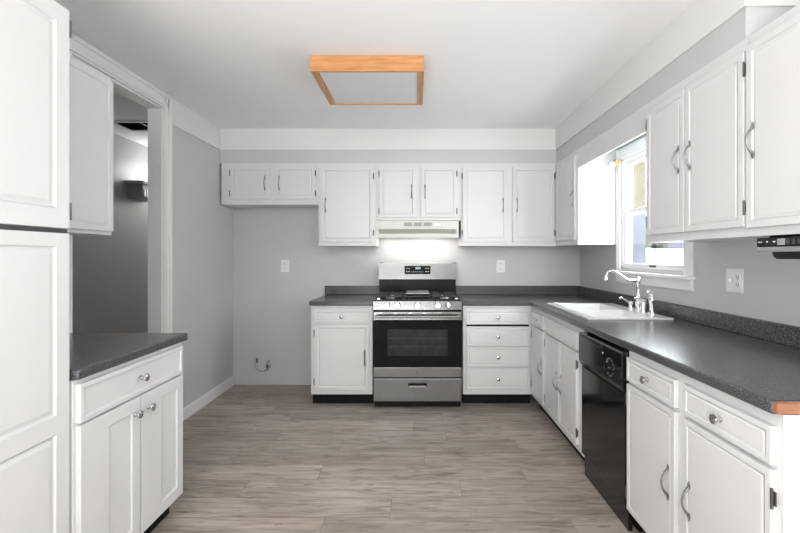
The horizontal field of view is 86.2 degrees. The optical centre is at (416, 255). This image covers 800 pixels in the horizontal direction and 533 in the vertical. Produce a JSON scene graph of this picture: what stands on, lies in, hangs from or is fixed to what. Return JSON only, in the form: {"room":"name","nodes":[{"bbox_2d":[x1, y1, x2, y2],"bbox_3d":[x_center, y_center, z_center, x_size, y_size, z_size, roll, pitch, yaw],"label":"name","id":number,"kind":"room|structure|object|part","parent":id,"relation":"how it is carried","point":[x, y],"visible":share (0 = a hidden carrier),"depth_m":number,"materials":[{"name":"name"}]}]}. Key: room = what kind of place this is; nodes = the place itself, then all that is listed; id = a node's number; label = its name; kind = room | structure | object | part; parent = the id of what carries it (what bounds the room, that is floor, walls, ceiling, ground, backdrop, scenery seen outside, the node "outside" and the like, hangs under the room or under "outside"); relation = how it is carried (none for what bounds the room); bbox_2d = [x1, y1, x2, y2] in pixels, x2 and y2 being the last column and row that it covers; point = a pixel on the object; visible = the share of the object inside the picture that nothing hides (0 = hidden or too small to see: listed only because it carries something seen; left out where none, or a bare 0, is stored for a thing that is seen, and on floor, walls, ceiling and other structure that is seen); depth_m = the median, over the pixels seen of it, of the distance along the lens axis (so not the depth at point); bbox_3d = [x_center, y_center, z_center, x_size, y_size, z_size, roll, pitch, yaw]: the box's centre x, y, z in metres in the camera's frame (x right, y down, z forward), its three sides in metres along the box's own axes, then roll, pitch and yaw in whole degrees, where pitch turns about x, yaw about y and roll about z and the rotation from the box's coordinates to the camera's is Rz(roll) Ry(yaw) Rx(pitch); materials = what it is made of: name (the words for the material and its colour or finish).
{"room":"kitchen","nodes":[
{"label":"kitchen","id":0,"kind":"room"},
{"bbox_2d":[73,133,147,332],"bbox_3d":[-3.050,0.050,3.900,0.100,2.520,5.400,0,0,0],"label":"wall","id":1,"kind":"structure","parent":0,"point":[110,272],"depth_m":4.31,"materials":[{"name":"grey paint"}]},
{"bbox_2d":[124,180,147,201],"bbox_3d":[-2.900,-0.696,4.550,0.200,0.221,0.360,0,0,0],"label":"wall sconce","id":2,"kind":"object","parent":1,"relation":"attached to","point":[137,190],"visible":0.76,"depth_m":4.42,"materials":[{"name":"grey plastic"}]},
{"bbox_2d":[74,56,232,407],"bbox_3d":[-1.914,0.058,0.740,0.100,2.505,7.180,0,0,0],"label":"wall","id":3,"kind":"structure","parent":0,"point":[202,227],"depth_m":3.68,"materials":[{"name":"grey paint"}]},
{"bbox_2d":[67,55,112,234],"bbox_3d":[-1.676,-0.496,1.820,0.308,0.788,0.676,0,0,0],"label":"upper cabinet","id":4,"kind":"object","parent":3,"relation":"attached to","point":[90,91],"visible":0.23,"depth_m":1.99,"materials":[{"name":"white paint"}]},
{"bbox_2d":[69,33,171,332],"bbox_3d":[-1.900,0.059,2.315,0.128,2.503,1.790,0,0,0],"label":"door frame","id":5,"kind":"structure","parent":3,"relation":"in","point":[79,48],"depth_m":3.12,"materials":[{"name":"white paint"}]},
{"bbox_2d":[172,98,219,149],"bbox_3d":[-1.858,-1.095,3.616,0.012,0.200,0.804,0,0,0],"label":"trim","id":6,"kind":"structure","parent":3,"relation":"attached to","point":[184,118],"depth_m":3.55,"materials":[{"name":"white paint"}]},
{"bbox_2d":[183,375,234,420],"bbox_3d":[-1.857,1.262,3.770,0.015,0.095,1.120,0,0,0],"label":"baseboard","id":7,"kind":"structure","parent":3,"relation":"attached to","point":[190,409],"depth_m":3.77,"materials":[{"name":"white paint"}]},
{"bbox_2d":[54,0,695,146],"bbox_3d":[-0.650,-1.252,1.875,4.900,0.115,9.450,0,0,0],"label":"ceiling","id":8,"kind":"structure","parent":0,"point":[235,64],"depth_m":2.49,"materials":[{"name":"white paint"}]},
{"bbox_2d":[113,121,147,131],"bbox_3d":[-2.530,-1.246,3.990,0.500,0.088,0.300,0,0,0],"label":"ceiling vent","id":9,"kind":"object","parent":8,"relation":"in","point":[132,126],"visible":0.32,"depth_m":4.10,"materials":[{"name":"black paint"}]},
{"bbox_2d":[309,55,424,104],"bbox_3d":[-0.297,-1.147,2.832,0.689,0.094,0.585,0,0,0],"label":"ceiling light","id":10,"kind":"object","parent":8,"relation":"attached to","point":[343,79],"visible":1,"depth_m":2.65,"materials":[{"name":"brown wood"}]},
{"bbox_3d":[-0.614,-1.147,2.834,0.045,0.094,0.535,0,0,0],"label":"frame rail","id":11,"kind":"part","parent":10,"relation":"part of","materials":[{"name":"brown wood"}]},
{"bbox_3d":[-0.297,-1.119,2.542,0.689,0.014,0.006,0,0,0],"label":"moulding","id":12,"kind":"part","parent":10,"relation":"part of","materials":[{"name":"brown wood"}]},
{"bbox_3d":[-0.297,-1.147,2.556,0.677,0.094,0.022,0,0,0],"label":"frame rail","id":13,"kind":"part","parent":10,"relation":"part of","materials":[{"name":"brown wood"}]},
{"bbox_2d":[319,72,416,102],"bbox_3d":[-0.295,-1.109,2.834,0.594,0.006,0.537,0,0,0],"label":"diffuser","id":14,"kind":"object","parent":10,"relation":"attached to","point":[340,87],"depth_m":2.79,"materials":[{"name":"white plastic"}]},
{"bbox_3d":[-0.297,-1.147,3.113,0.677,0.094,0.022,0,0,0],"label":"frame rail","id":15,"kind":"part","parent":10,"relation":"part of","materials":[{"name":"brown wood"}]},
{"bbox_3d":[0.021,-1.147,2.834,0.040,0.094,0.535,0,0,0],"label":"frame rail","id":16,"kind":"part","parent":10,"relation":"part of","materials":[{"name":"brown wood"}]},
{"bbox_2d":[151,385,642,532],"bbox_3d":[-0.082,1.370,0.790,3.764,0.120,7.280,0,0,0],"label":"floor","id":17,"kind":"structure","parent":0,"point":[257,458],"depth_m":2.61,"materials":[{"name":"grey wood"}]},
{"bbox_2d":[0,0,71,532],"bbox_3d":[-1.522,0.231,1.050,0.664,2.158,0.860,0,0,0],"label":"pantry cabinet","id":18,"kind":"object","parent":17,"relation":"on","point":[36,209],"visible":1,"depth_m":1.33,"materials":[{"name":"white paint"}]},
{"bbox_3d":[-1.204,-0.466,1.260,0.019,0.748,0.415,0,0,0],"label":"door","id":19,"kind":"part","parent":18,"relation":"part of","materials":[{"name":"white paint"}]},
{"bbox_3d":[-1.204,0.560,1.260,0.019,1.270,0.415,0,0,0],"label":"door","id":20,"kind":"part","parent":18,"relation":"part of","materials":[{"name":"white paint"}]},
{"bbox_2d":[69,342,182,532],"bbox_3d":[-1.495,0.873,1.827,0.702,0.874,0.690,0,0,0],"label":"base cabinet","id":21,"kind":"object","parent":17,"relation":"on","point":[126,419],"visible":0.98,"depth_m":1.74,"materials":[{"name":"white paint"}]},
{"bbox_3d":[-1.185,0.895,1.655,0.019,0.594,0.322,0,0,0],"label":"door","id":22,"kind":"part","parent":21,"relation":"part of","materials":[{"name":"white paint"}]},
{"bbox_2d":[69,333,187,379],"bbox_3d":[-1.512,0.415,1.837,0.679,0.038,0.710,0,0,0],"label":"countertop","id":23,"kind":"structure","parent":21,"relation":"on","point":[90,354],"depth_m":1.84,"materials":[{"name":"grey laminate"}]},
{"bbox_3d":[-1.185,0.520,1.820,0.019,0.136,0.653,0,0,0],"label":"drawer","id":24,"kind":"part","parent":21,"relation":"part of","materials":[{"name":"white paint"}]},
{"bbox_3d":[-1.160,0.662,1.778,0.032,0.033,0.033,0,0,0],"label":"knob","id":25,"kind":"part","parent":21,"relation":"part of","materials":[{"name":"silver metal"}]},
{"bbox_3d":[-1.160,0.520,1.820,0.032,0.033,0.033,0,0,0],"label":"knob","id":26,"kind":"part","parent":21,"relation":"part of","materials":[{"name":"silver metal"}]},
{"bbox_3d":[-1.160,0.662,1.865,0.032,0.033,0.033,0,0,0],"label":"knob","id":27,"kind":"part","parent":21,"relation":"part of","materials":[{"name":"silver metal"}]},
{"bbox_3d":[-1.185,0.895,1.986,0.019,0.594,0.320,0,0,0],"label":"door","id":28,"kind":"part","parent":21,"relation":"part of","materials":[{"name":"white paint"}]},
{"bbox_2d":[311,306,373,402],"bbox_3d":[-0.655,0.873,3.998,0.536,0.874,0.657,0,0,0],"label":"base cabinet","id":29,"kind":"object","parent":17,"relation":"on","point":[341,336],"visible":0.98,"depth_m":3.70,"materials":[{"name":"white paint"}]},
{"bbox_3d":[-0.652,0.529,3.711,0.473,0.108,0.019,0,0,0],"label":"drawer","id":30,"kind":"part","parent":29,"relation":"part of","materials":[{"name":"white paint"}]},
{"bbox_3d":[-0.652,0.883,3.711,0.473,0.571,0.019,0,0,0],"label":"door","id":31,"kind":"part","parent":29,"relation":"part of","materials":[{"name":"white paint"}]},
{"bbox_2d":[309,286,378,305],"bbox_3d":[-0.655,0.370,4.006,0.554,0.128,0.646,0,0,0],"label":"countertop","id":32,"kind":"structure","parent":29,"relation":"on","point":[334,295],"depth_m":4.12,"materials":[{"name":"grey laminate"}]},
{"bbox_2d":[373,262,461,406],"bbox_3d":[0.005,0.690,3.951,0.760,1.240,0.718,0,0,0],"label":"gas range","id":33,"kind":"object","parent":17,"relation":"on","point":[417,307],"visible":1,"depth_m":3.65,"materials":[{"name":"silver metal"}]},
{"bbox_3d":[0.005,1.151,3.665,0.756,0.194,0.026,0,0,0],"label":"storage drawer","id":34,"kind":"part","parent":33,"relation":"part of","materials":[{"name":"silver metal"}]},
{"bbox_3d":[0.005,1.120,3.660,0.140,0.008,0.020,0,0,0],"label":"drawer pull","id":35,"kind":"part","parent":33,"relation":"part of","materials":[{"name":"grey plastic"}]},
{"bbox_3d":[0.005,0.762,3.664,0.756,0.559,0.028,0,0,0],"label":"oven door","id":36,"kind":"part","parent":33,"relation":"part of","materials":[{"name":"black glass"}]},
{"bbox_3d":[0.005,0.755,3.659,0.758,0.402,0.023,0,0,0],"label":"door glass","id":37,"kind":"part","parent":33,"relation":"part of","materials":[{"name":"black glass"}]},
{"bbox_2d":[373,294,461,300],"bbox_3d":[0.005,0.387,3.954,0.760,0.013,0.592,0,0,0],"label":"cooktop","id":38,"kind":"object","parent":33,"relation":"in","point":[409,297],"depth_m":3.71,"materials":[{"name":"black metal"}]},
{"bbox_3d":[0.005,0.427,3.665,0.760,0.073,0.030,0,0,0],"label":"control panel","id":39,"kind":"part","parent":33,"relation":"part of","materials":[{"name":"silver metal"}]},
{"bbox_2d":[374,310,461,406],"bbox_3d":[0.005,0.847,3.990,0.760,0.903,0.640,0,0,0],"label":"oven","id":40,"kind":"object","parent":33,"relation":"in","point":[418,361],"depth_m":3.65,"materials":[{"name":"silver metal"}]},
{"bbox_3d":[0.005,0.518,3.621,0.728,0.025,0.058,0,0,0],"label":"oven handle","id":41,"kind":"part","parent":33,"relation":"part of","materials":[{"name":"silver metal"}]},
{"bbox_2d":[462,306,531,402],"bbox_3d":[0.699,0.873,3.998,0.600,0.874,0.657,0,0,0],"label":"base cabinet","id":42,"kind":"object","parent":17,"relation":"on","point":[496,340],"visible":0.99,"depth_m":3.70,"materials":[{"name":"white paint"}]},
{"bbox_3d":[0.702,1.069,3.711,0.544,0.187,0.019,0,0,0],"label":"drawer","id":43,"kind":"part","parent":42,"relation":"part of","materials":[{"name":"white paint"}]},
{"bbox_3d":[0.702,0.879,3.711,0.544,0.169,0.019,0,0,0],"label":"drawer","id":44,"kind":"part","parent":42,"relation":"part of","materials":[{"name":"white paint"}]},
{"bbox_3d":[0.702,0.703,3.711,0.544,0.166,0.019,0,0,0],"label":"drawer","id":45,"kind":"part","parent":42,"relation":"part of","materials":[{"name":"white paint"}]},
{"bbox_3d":[0.702,0.536,3.711,0.544,0.124,0.019,0,0,0],"label":"drawer","id":46,"kind":"part","parent":42,"relation":"part of","materials":[{"name":"white paint"}]},
{"bbox_2d":[531,307,554,424],"bbox_3d":[1.298,0.873,3.513,0.697,0.874,0.414,0,0,0],"label":"base cabinet","id":47,"kind":"object","parent":17,"relation":"on","point":[538,332],"visible":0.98,"depth_m":3.45,"materials":[{"name":"white paint"}]},
{"bbox_3d":[0.991,0.529,3.498,0.019,0.108,0.325,0,0,0],"label":"drawer","id":48,"kind":"part","parent":47,"relation":"part of","materials":[{"name":"white paint"}]},
{"bbox_3d":[0.991,0.883,3.498,0.019,0.571,0.325,0,0,0],"label":"door","id":49,"kind":"part","parent":47,"relation":"part of","materials":[{"name":"white paint"}]},
{"bbox_2d":[544,313,586,461],"bbox_3d":[1.298,0.873,2.930,0.697,0.874,0.748,0,0,0],"label":"base cabinet","id":50,"kind":"object","parent":17,"relation":"on","point":[563,367],"visible":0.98,"depth_m":2.84,"materials":[{"name":"white paint"}]},
{"bbox_3d":[0.991,0.883,3.120,0.019,0.571,0.310,0,0,0],"label":"door","id":51,"kind":"part","parent":50,"relation":"part of","materials":[{"name":"white paint"}]},
{"bbox_3d":[0.991,0.883,2.790,0.019,0.571,0.310,0,0,0],"label":"door","id":52,"kind":"part","parent":50,"relation":"part of","materials":[{"name":"white paint"}]},
{"bbox_2d":[579,332,642,531],"bbox_3d":[1.260,0.874,2.284,0.639,0.872,0.533,0,0,0],"label":"dishwasher","id":53,"kind":"object","parent":17,"relation":"on","point":[604,362],"visible":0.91,"depth_m":2.22,"materials":[{"name":"black paint"}]},
{"bbox_3d":[0.993,0.552,2.284,0.054,0.191,0.531,0,0,0],"label":"control panel","id":54,"kind":"part","parent":53,"relation":"part of","materials":[{"name":"black plastic"}]},
{"bbox_3d":[1.001,0.915,2.284,0.038,0.520,0.531,0,0,0],"label":"door","id":55,"kind":"part","parent":53,"relation":"part of","materials":[{"name":"black plastic"}]},
{"bbox_3d":[1.010,1.245,2.284,0.020,0.120,0.527,0,0,0],"label":"panel","id":56,"kind":"part","parent":53,"relation":"part of","materials":[{"name":"black plastic"}]},
{"bbox_2d":[625,350,799,532],"bbox_3d":[1.300,0.873,1.588,0.701,0.875,0.848,0,0,0],"label":"base cabinet","id":57,"kind":"object","parent":17,"relation":"on","point":[702,458],"depth_m":1.47,"materials":[{"name":"white paint"}]},
{"bbox_2d":[456,286,799,413],"bbox_3d":[1.018,0.370,2.735,1.263,0.128,3.188,0,0,0],"label":"countertop","id":58,"kind":"structure","parent":57,"relation":"on","point":[756,362],"depth_m":1.99,"materials":[{"name":"grey laminate"}]},
{"bbox_2d":[547,302,673,319],"bbox_3d":[1.315,0.471,3.040,0.528,0.194,0.828,0,0,0],"label":"sink","id":59,"kind":"object","parent":58,"relation":"in","point":[589,311],"visible":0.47,"depth_m":3.02,"materials":[{"name":"white ceramic"}]},
{"bbox_2d":[604,270,647,312],"bbox_3d":[1.428,0.242,2.978,0.268,0.284,0.217,0,0,0],"label":"kitchen faucet","id":60,"kind":"object","parent":59,"relation":"on","point":[641,304],"visible":1,"depth_m":2.95,"materials":[{"name":"silver metal"}]},
{"bbox_3d":[1.419,0.144,2.960,0.236,0.089,0.028,0,0,0],"label":"spout","id":61,"kind":"part","parent":60,"relation":"part of","materials":[{"name":"silver metal"}]},
{"bbox_3d":[1.504,0.340,3.060,0.114,0.088,0.052,0,0,0],"label":"handle","id":62,"kind":"part","parent":60,"relation":"part of","materials":[{"name":"silver metal"}]},
{"bbox_3d":[1.535,0.265,2.960,0.054,0.238,0.054,0,0,0],"label":"post","id":63,"kind":"part","parent":60,"relation":"part of","materials":[{"name":"silver metal"}]},
{"bbox_3d":[1.517,0.332,2.895,0.088,0.104,0.052,0,0,0],"label":"handle","id":64,"kind":"part","parent":60,"relation":"part of","materials":[{"name":"silver metal"}]},
{"bbox_2d":[646,290,655,314],"bbox_3d":[1.530,0.304,2.790,0.059,0.160,0.050,0,0,0],"label":"sprayer","id":65,"kind":"object","parent":59,"relation":"on","point":[651,299],"visible":1,"depth_m":2.78,"materials":[{"name":"silver metal"}]},
{"bbox_3d":[0.965,0.529,1.814,0.032,0.033,0.033,0,0,0],"label":"knob","id":66,"kind":"part","parent":57,"relation":"part of","materials":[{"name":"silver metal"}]},
{"bbox_3d":[0.991,0.529,1.814,0.019,0.108,0.372,0,0,0],"label":"drawer","id":67,"kind":"part","parent":57,"relation":"part of","materials":[{"name":"white paint"}]},
{"bbox_3d":[0.991,0.891,1.814,0.019,0.587,0.372,0,0,0],"label":"door","id":68,"kind":"part","parent":57,"relation":"part of","materials":[{"name":"white paint"}]},
{"bbox_3d":[0.966,0.885,1.666,0.033,0.144,0.014,0,0,0],"label":"handle","id":69,"kind":"part","parent":57,"relation":"part of","materials":[{"name":"grey metal"}]},
{"bbox_3d":[0.966,0.885,1.537,0.033,0.144,0.014,0,0,0],"label":"handle","id":70,"kind":"part","parent":57,"relation":"part of","materials":[{"name":"grey metal"}]},
{"bbox_3d":[0.965,0.529,1.380,0.032,0.033,0.033,0,0,0],"label":"knob","id":71,"kind":"part","parent":57,"relation":"part of","materials":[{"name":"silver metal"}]},
{"bbox_3d":[0.991,0.529,1.380,0.019,0.108,0.390,0,0,0],"label":"drawer","id":72,"kind":"part","parent":57,"relation":"part of","materials":[{"name":"white paint"}]},
{"bbox_3d":[0.991,0.891,1.380,0.019,0.587,0.390,0,0,0],"label":"door","id":73,"kind":"part","parent":57,"relation":"part of","materials":[{"name":"white paint"}]},
{"bbox_3d":[1.325,0.873,1.168,0.650,0.875,0.007,0,0,0],"label":"end panel","id":74,"kind":"part","parent":57,"relation":"part of","materials":[{"name":"white wood"}]},
{"bbox_2d":[233,208,579,384],"bbox_3d":[-0.082,0.058,4.380,3.764,2.505,0.100,0,0,0],"label":"wall","id":75,"kind":"structure","parent":0,"point":[272,309],"depth_m":4.33,"materials":[{"name":"grey paint"}]},
{"bbox_2d":[254,358,270,371],"bbox_3d":[-1.560,1.097,4.302,0.177,0.139,0.039,0,0,8],"label":"pipe","id":76,"kind":"object","parent":75,"relation":"attached to","point":[254,358],"visible":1,"depth_m":4.30,"materials":[{"name":"grey metal"}]},
{"bbox_2d":[221,163,318,207],"bbox_3d":[-1.388,-0.675,4.153,0.916,0.390,0.347,0,0,0],"label":"upper cabinet","id":77,"kind":"object","parent":75,"relation":"attached to","point":[243,185],"visible":0.99,"depth_m":4.01,"materials":[{"name":"white paint"}]},
{"bbox_3d":[-1.574,-0.680,4.021,0.365,0.310,0.019,0,0,0],"label":"door","id":78,"kind":"part","parent":77,"relation":"part of","materials":[{"name":"white paint"}]},
{"bbox_3d":[-1.145,-0.680,4.021,0.374,0.310,0.019,0,0,0],"label":"door","id":79,"kind":"part","parent":77,"relation":"part of","materials":[{"name":"white paint"}]},
{"bbox_2d":[281,260,288,271],"bbox_3d":[-1.337,0.104,4.325,0.086,0.125,0.010,0,0,0],"label":"wall outlet","id":80,"kind":"object","parent":75,"relation":"attached to","point":[284,263],"visible":1,"depth_m":4.32,"materials":[{"name":"white plastic"}]},
{"bbox_2d":[319,163,378,246],"bbox_3d":[-0.657,-0.480,4.153,0.545,0.780,0.347,0,0,0],"label":"upper cabinet","id":81,"kind":"object","parent":75,"relation":"attached to","point":[347,191],"visible":0.99,"depth_m":4.01,"materials":[{"name":"white paint"}]},
{"bbox_2d":[325,286,378,294],"bbox_3d":[-0.655,0.351,4.319,0.554,0.090,0.020,0,0,0],"label":"backsplash","id":82,"kind":"structure","parent":75,"relation":"attached to","point":[329,290],"depth_m":4.31,"materials":[{"name":"grey laminate"}]},
{"bbox_2d":[376,221,458,238],"bbox_3d":[0.005,-0.247,4.171,0.776,0.157,0.314,0,0,0],"label":"range hood","id":83,"kind":"object","parent":75,"relation":"attached to","point":[384,229],"visible":1,"depth_m":4.02,"materials":[{"name":"white metal"}]},
{"bbox_2d":[376,163,460,221],"bbox_3d":[0.015,-0.600,4.153,0.798,0.540,0.347,0,0,0],"label":"upper cabinet","id":84,"kind":"object","parent":75,"relation":"attached to","point":[404,191],"visible":0.99,"depth_m":4.01,"materials":[{"name":"white paint"}]},
{"bbox_3d":[-0.183,-0.594,4.021,0.340,0.472,0.019,0,0,0],"label":"door","id":85,"kind":"part","parent":84,"relation":"part of","materials":[{"name":"white paint"}]},
{"bbox_3d":[0.204,-0.594,4.021,0.333,0.472,0.019,0,0,0],"label":"door","id":86,"kind":"part","parent":84,"relation":"part of","materials":[{"name":"white paint"}]},
{"bbox_2d":[496,260,504,271],"bbox_3d":[0.848,0.108,4.325,0.086,0.125,0.010,0,0,0],"label":"wall outlet","id":87,"kind":"object","parent":75,"relation":"attached to","point":[500,264],"visible":1,"depth_m":4.32,"materials":[{"name":"white plastic"}]},
{"bbox_2d":[458,163,555,246],"bbox_3d":[0.866,-0.480,4.153,0.901,0.780,0.347,0,0,0],"label":"upper cabinet","id":88,"kind":"object","parent":75,"relation":"attached to","point":[503,204],"visible":0.99,"depth_m":4.01,"materials":[{"name":"white paint"}]},
{"bbox_3d":[0.638,-0.480,4.021,0.415,0.700,0.019,0,0,0],"label":"door","id":89,"kind":"part","parent":88,"relation":"part of","materials":[{"name":"white paint"}]},
{"bbox_3d":[1.095,-0.480,4.021,0.387,0.700,0.019,0,0,0],"label":"door","id":90,"kind":"part","parent":88,"relation":"part of","materials":[{"name":"white paint"}]},
{"bbox_2d":[219,7,793,165],"bbox_3d":[-0.107,-1.032,3.021,3.514,0.325,2.619,0,0,0],"label":"wall","id":91,"kind":"structure","parent":0,"point":[749,20],"depth_m":3.26,"materials":[{"name":"grey paint"}]},
{"bbox_2d":[220,0,799,149],"bbox_3d":[-0.107,-1.095,2.865,3.514,0.200,2.331,0,0,0],"label":"soffit","id":92,"kind":"structure","parent":91,"relation":"attached to","point":[701,18],"depth_m":4.02,"materials":[{"name":"white paint"}]},
{"bbox_2d":[578,105,645,167],"bbox_3d":[1.327,-0.792,2.974,0.019,0.155,1.036,0,0,0],"label":"valance board","id":93,"kind":"object","parent":91,"relation":"attached to","point":[633,126],"visible":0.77,"depth_m":2.85,"materials":[{"name":"white paint"}]},
{"bbox_2d":[580,135,799,326],"bbox_3d":[1.692,0.058,0.740,0.085,2.505,7.180,0,0,0],"label":"wall","id":94,"kind":"structure","parent":0,"point":[771,285],"depth_m":2.29,"materials":[{"name":"grey paint"}]},
{"bbox_2d":[555,149,617,245],"bbox_3d":[1.456,-0.480,3.761,0.380,0.780,0.535,0,0,0],"label":"upper cabinet","id":95,"kind":"object","parent":94,"relation":"attached to","point":[585,195],"visible":1,"depth_m":3.49,"materials":[{"name":"white paint"}]},
{"bbox_3d":[1.308,-0.480,3.757,0.019,0.700,0.465,0,0,0],"label":"door","id":96,"kind":"part","parent":95,"relation":"part of","materials":[{"name":"white paint"}]},
{"bbox_2d":[456,286,799,347],"bbox_3d":[1.018,0.351,2.744,1.263,0.090,3.169,0,0,0],"label":"backsplash","id":97,"kind":"structure","parent":94,"relation":"attached to","point":[785,334],"depth_m":2.60,"materials":[{"name":"grey laminate"}]},
{"bbox_2d":[611,136,695,291],"bbox_3d":[1.665,-0.318,3.025,0.140,1.075,1.000,0,0,0],"label":"window","id":98,"kind":"structure","parent":94,"relation":"in","point":[624,172],"depth_m":3.31,"materials":[{"name":"white paint"}]},
{"bbox_2d":[608,159,619,166],"bbox_3d":[1.587,-0.743,3.445,0.075,0.055,0.050,0,0,0],"label":"bracket","id":99,"kind":"object","parent":98,"relation":"attached to","point":[615,163],"visible":1,"depth_m":3.43,"materials":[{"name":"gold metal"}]},
{"bbox_3d":[1.609,-0.745,3.445,0.030,0.050,0.050,0,0,0],"label":"mount plate","id":100,"kind":"part","parent":99,"relation":"part of","materials":[{"name":"gold metal"}]},
{"bbox_3d":[1.708,-0.536,3.035,0.027,0.432,0.806,0,0,0],"label":"sash","id":101,"kind":"part","parent":98,"relation":"part of","materials":[{"name":"white plastic"}]},
{"bbox_3d":[1.675,-0.133,3.035,0.027,0.455,0.806,0,0,0],"label":"sash","id":102,"kind":"part","parent":98,"relation":"part of","materials":[{"name":"white plastic"}]},
{"bbox_2d":[646,37,768,241],"bbox_3d":[1.456,-0.472,2.073,0.380,0.795,0.766,0,0,0],"label":"upper cabinet","id":103,"kind":"object","parent":94,"relation":"attached to","point":[696,128],"visible":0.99,"depth_m":1.96,"materials":[{"name":"white paint"}]},
{"bbox_3d":[1.308,-0.465,2.248,0.019,0.700,0.332,0,0,0],"label":"door","id":104,"kind":"part","parent":103,"relation":"part of","materials":[{"name":"white paint"}]},
{"bbox_3d":[1.283,-0.475,2.120,0.033,0.144,0.014,0,0,0],"label":"handle","id":105,"kind":"part","parent":103,"relation":"part of","materials":[{"name":"grey metal"}]},
{"bbox_3d":[1.283,-0.475,2.030,0.033,0.144,0.014,0,0,0],"label":"handle","id":106,"kind":"part","parent":103,"relation":"part of","materials":[{"name":"grey metal"}]},
{"bbox_3d":[1.308,-0.465,1.884,0.019,0.700,0.368,0,0,0],"label":"door","id":107,"kind":"part","parent":103,"relation":"part of","materials":[{"name":"white paint"}]},
{"bbox_2d":[726,268,742,292],"bbox_3d":[1.642,0.130,2.215,0.016,0.124,0.116,0,0,0],"label":"outlet","id":108,"kind":"object","parent":94,"relation":"attached to","point":[734,277],"visible":1,"depth_m":2.21,"materials":[{"name":"white plastic"}]},
{"bbox_2d":[735,274,740,287],"bbox_3d":[1.643,0.130,2.186,0.004,0.068,0.034,0,0,0],"label":"receptacle","id":109,"kind":"object","parent":108,"relation":"attached to","point":[737,276],"depth_m":2.18,"materials":[{"name":"white plastic"}]},
{"bbox_2d":[745,4,799,236],"bbox_3d":[1.456,-0.471,1.237,0.380,0.793,0.913,0,0,0],"label":"upper cabinet","id":110,"kind":"object","parent":94,"relation":"attached to","point":[772,138],"visible":0.99,"depth_m":1.56,"materials":[{"name":"white paint"}]},
{"bbox_3d":[1.283,-0.445,1.648,0.033,0.144,0.014,0,0,0],"label":"handle","id":111,"kind":"part","parent":110,"relation":"part of","materials":[{"name":"grey metal"}]},
{"bbox_2d":[757,234,799,258],"bbox_3d":[1.419,-0.031,1.496,0.228,0.088,0.300,0,0,0],"label":"radio","id":112,"kind":"object","parent":110,"relation":"attached to","point":[781,246],"visible":1,"depth_m":1.54,"materials":[{"name":"grey plastic"}]},
{"bbox_3d":[1.316,-0.050,1.496,0.014,0.034,0.300,0,0,0],"label":"panel","id":113,"kind":"part","parent":112,"relation":"part of","materials":[{"name":"black plastic"}]},
{"label":"outside","id":114,"kind":"structure","parent":0,"visible":0},
{"bbox_3d":[21.100,1.860,27.000,37.800,0.100,66.000,0,0,0],"label":"ground","id":115,"kind":"structure","parent":114,"visible":0},
{"bbox_2d":[632,160,645,263],"bbox_3d":[2.800,-2.490,13.550,5.800,8.600,8.300,0,0,0],"label":"house","id":116,"kind":"structure","parent":115,"relation":"on","point":[639,169],"depth_m":9.90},
{"bbox_2d":[646,242,667,248],"bbox_3d":[13.428,-0.093,25.554,2.866,3.817,3.398,0,0,0],"label":"leafy shrub","id":117,"kind":"object","parent":115,"relation":"on","point":[654,245],"visible":0.15,"depth_m":24.77,"materials":[{"name":"green plant"}]},
{"bbox_2d":[646,248,682,264],"bbox_3d":[11.670,0.815,10.500,12.140,1.990,0.140,0,0,0],"label":"vinyl fence","id":118,"kind":"object","parent":115,"relation":"on","point":[653,256],"visible":0.14,"depth_m":10.47,"materials":[{"name":"white plastic"}]},
{"bbox_3d":[5.670,0.815,10.500,0.140,1.990,0.140,0,0,0],"label":"post","id":119,"kind":"part","parent":118,"relation":"part of","materials":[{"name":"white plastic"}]},
{"bbox_3d":[11.600,-0.125,10.500,12.000,0.070,0.100,0,0,0],"label":"rail","id":120,"kind":"part","parent":118,"relation":"part of","materials":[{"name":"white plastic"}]},
{"bbox_3d":[11.600,0.820,10.500,12.000,1.880,0.060,0,0,0],"label":"fence panel","id":121,"kind":"part","parent":118,"relation":"part of","materials":[{"name":"white plastic"}]},
{"bbox_2d":[667,242,682,248],"bbox_3d":[22.000,-0.790,36.000,12.800,5.200,9.200,0,0,0],"label":"house","id":122,"kind":"structure","parent":115,"relation":"on","point":[671,245],"depth_m":32.44,"materials":[{"name":"white plastic"}]}
]}

